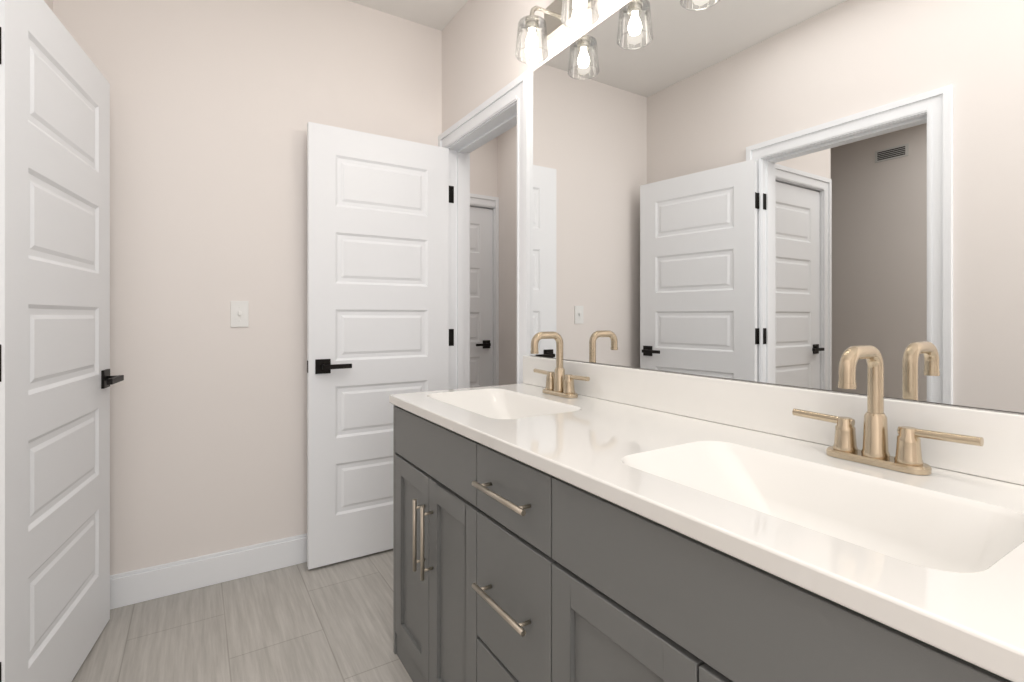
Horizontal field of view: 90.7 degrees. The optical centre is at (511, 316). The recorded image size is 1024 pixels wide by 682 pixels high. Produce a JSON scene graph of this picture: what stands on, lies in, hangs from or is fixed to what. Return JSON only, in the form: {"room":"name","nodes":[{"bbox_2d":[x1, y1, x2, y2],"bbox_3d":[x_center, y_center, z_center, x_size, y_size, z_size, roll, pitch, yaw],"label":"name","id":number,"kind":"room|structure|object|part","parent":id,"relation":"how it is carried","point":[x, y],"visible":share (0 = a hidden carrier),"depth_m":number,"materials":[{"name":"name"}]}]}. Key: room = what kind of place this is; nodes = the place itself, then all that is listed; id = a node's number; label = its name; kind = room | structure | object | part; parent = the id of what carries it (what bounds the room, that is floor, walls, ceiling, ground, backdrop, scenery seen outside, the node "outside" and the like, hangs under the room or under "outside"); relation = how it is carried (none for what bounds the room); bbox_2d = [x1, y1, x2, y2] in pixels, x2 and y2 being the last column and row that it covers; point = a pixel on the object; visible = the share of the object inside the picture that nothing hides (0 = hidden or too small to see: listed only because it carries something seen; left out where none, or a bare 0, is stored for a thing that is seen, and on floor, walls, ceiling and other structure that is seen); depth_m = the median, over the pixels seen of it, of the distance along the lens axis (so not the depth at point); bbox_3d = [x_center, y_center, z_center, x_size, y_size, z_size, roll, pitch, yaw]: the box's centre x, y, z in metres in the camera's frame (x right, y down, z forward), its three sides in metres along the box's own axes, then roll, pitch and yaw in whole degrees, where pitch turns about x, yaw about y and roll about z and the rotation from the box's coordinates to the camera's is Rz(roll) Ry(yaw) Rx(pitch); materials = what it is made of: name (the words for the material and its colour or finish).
{"room":"bathroom","nodes":[
{"label":"bathroom","id":0,"kind":"room"},
{"bbox_2d":[44,0,52,10],"bbox_3d":[-1.077,-0.200,0.742,0.120,2.720,5.840,0,0,-32],"label":"wall","id":1,"kind":"structure","parent":0,"point":[49,3],"depth_m":1.89,"materials":[{"name":"white paint"}]},
{"bbox_2d":[0,0,109,681],"bbox_3d":[-1.392,0.133,1.565,0.035,2.030,0.760,0,0,-23],"label":"door","id":2,"kind":"structure","parent":1,"relation":"in","point":[55,349],"depth_m":1.46,"materials":[{"name":"white wood"}]},
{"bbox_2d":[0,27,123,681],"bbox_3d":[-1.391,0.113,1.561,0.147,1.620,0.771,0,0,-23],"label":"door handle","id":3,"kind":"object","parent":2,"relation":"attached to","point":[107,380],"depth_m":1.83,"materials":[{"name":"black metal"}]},
{"bbox_2d":[72,549,412,681],"bbox_3d":[0.037,1.210,0.583,1.840,0.100,4.390,0,0,-32],"label":"floor","id":4,"kind":"structure","parent":0,"point":[301,622],"depth_m":1.86,"materials":[{"name":"grey tile"}]},
{"bbox_2d":[389,356,1023,681],"bbox_3d":[0.242,0.659,1.198,0.598,1.002,1.636,0,0,-32],"label":"bathroom vanity","id":5,"kind":"object","parent":4,"relation":"on","point":[610,523],"visible":0.98,"depth_m":0.89,"materials":[{"name":"painted wood"},{"name":"cultured marble"},{"name":"satin nickel"}]},
{"bbox_2d":[530,331,589,397],"bbox_3d":[0.125,0.161,1.714,0.144,0.217,0.298,0,0,-32],"label":"faucet","id":6,"kind":"object","parent":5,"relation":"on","point":[559,383],"visible":1,"depth_m":1.72,"materials":[{"name":"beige metal"}]},
{"bbox_2d":[792,345,983,474],"bbox_3d":[0.629,0.161,0.906,0.144,0.217,0.298,0,0,-32],"label":"faucet","id":7,"kind":"object","parent":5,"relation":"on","point":[874,451],"visible":1,"depth_m":0.91,"materials":[{"name":"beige metal"}]},
{"bbox_2d":[53,0,441,574],"bbox_3d":[-1.095,-0.200,2.394,1.600,2.720,0.120,0,0,-32],"label":"wall","id":8,"kind":"structure","parent":0,"point":[216,106],"depth_m":2.21,"materials":[{"name":"white paint"}]},
{"bbox_2d":[110,533,306,609],"bbox_3d":[-1.059,1.094,2.337,1.599,0.132,0.017,0,0,-32],"label":"baseboard","id":9,"kind":"structure","parent":8,"relation":"attached to","point":[148,583],"depth_m":2.16,"materials":[{"name":"white wood"}]},
{"bbox_2d":[231,301,248,326],"bbox_3d":[-1.207,-0.010,2.243,0.070,0.115,0.016,0,0,-32],"label":"switch plate","id":10,"kind":"object","parent":8,"relation":"attached to","point":[239,313],"visible":1,"depth_m":2.25,"materials":[{"name":"white plastic"}]},
{"bbox_2d":[348,0,467,30],"bbox_3d":[-0.882,-1.610,0.864,5.060,0.100,5.840,0,0,-32],"label":"ceiling","id":11,"kind":"structure","parent":0,"point":[438,14],"depth_m":2.57,"materials":[{"name":"white paint"}]},
{"bbox_2d":[470,137,496,196],"bbox_3d":[-0.517,-0.200,4.016,0.860,2.720,0.120,0,0,-32],"label":"wall","id":12,"kind":"structure","parent":0,"point":[483,169],"depth_m":4.13,"materials":[{"name":"white paint"}]},
{"bbox_2d":[470,207,492,387],"bbox_3d":[-0.463,0.133,4.014,0.694,2.030,0.035,0,0,-32],"label":"door","id":13,"kind":"structure","parent":12,"relation":"in","point":[481,288],"depth_m":4.13,"materials":[{"name":"white wood"}]},
{"bbox_2d":[476,340,490,347],"bbox_3d":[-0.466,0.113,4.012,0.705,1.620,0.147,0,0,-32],"label":"door handle","id":14,"kind":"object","parent":13,"relation":"attached to","point":[486,344],"depth_m":4.11,"materials":[{"name":"black metal"}]},
{"bbox_2d":[470,193,498,385],"bbox_3d":[-0.498,0.090,4.018,0.824,2.140,0.146,0,0,-32],"label":"door frame","id":15,"kind":"structure","parent":12,"relation":"attached to","point":[484,201],"depth_m":4.17,"materials":[{"name":"white wood"}]},
{"bbox_2d":[497,125,516,384],"bbox_3d":[0.625,-0.200,3.114,0.120,2.720,2.860,0,0,-32],"label":"wall","id":16,"kind":"structure","parent":0,"point":[507,168],"depth_m":4.06,"materials":[{"name":"white paint"}]},
{"bbox_2d":[442,0,1023,413],"bbox_3d":[0.382,-0.200,1.654,0.120,2.720,5.840,0,0,-32],"label":"wall","id":17,"kind":"structure","parent":0,"point":[481,63],"depth_m":2.32,"materials":[{"name":"white paint"}]},
{"bbox_2d":[307,122,448,569],"bbox_3d":[-0.637,0.133,2.492,0.695,2.030,0.035,0,0,-32],"label":"door","id":18,"kind":"structure","parent":17,"relation":"in","point":[378,262],"depth_m":2.43,"materials":[{"name":"white wood"}]},
{"bbox_2d":[307,359,351,373],"bbox_3d":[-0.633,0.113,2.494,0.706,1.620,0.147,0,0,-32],"label":"door handle","id":19,"kind":"object","parent":18,"relation":"attached to","point":[323,366],"depth_m":2.31,"materials":[{"name":"black metal"}]},
{"bbox_2d":[438,70,530,389],"bbox_3d":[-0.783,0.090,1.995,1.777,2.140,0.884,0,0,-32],"label":"door frame","id":20,"kind":"structure","parent":17,"relation":"attached to","point":[502,110],"depth_m":2.51,"materials":[{"name":"white wood"}]},
{"bbox_3d":[-0.810,0.113,1.939,0.016,1.620,1.846,0,0,32],"label":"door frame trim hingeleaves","id":21,"kind":"part","parent":20,"relation":"part of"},
{"bbox_2d":[515,0,599,63],"bbox_3d":[0.309,-1.044,1.481,0.184,0.232,0.935,0,0,-32],"label":"sconce","id":22,"kind":"object","parent":17,"relation":"attached to","point":[559,15],"visible":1,"depth_m":1.79,"materials":[{"name":"clear glass"}]},
{"bbox_2d":[522,356,1023,524],"bbox_3d":[0.485,0.214,1.350,0.022,0.112,1.636,0,0,-32],"label":"backsplash","id":23,"kind":"structure","parent":17,"relation":"attached to","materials":[{"name":"white stone"}]},
{"bbox_2d":[530,0,1023,412],"bbox_3d":[0.570,-0.407,1.232,0.005,1.126,1.885,0,0,-32],"label":"wall mirror","id":24,"kind":"object","parent":17,"relation":"attached to","point":[804,193],"visible":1,"depth_m":1.14,"materials":[{"name":"clear glass"}]}
]}

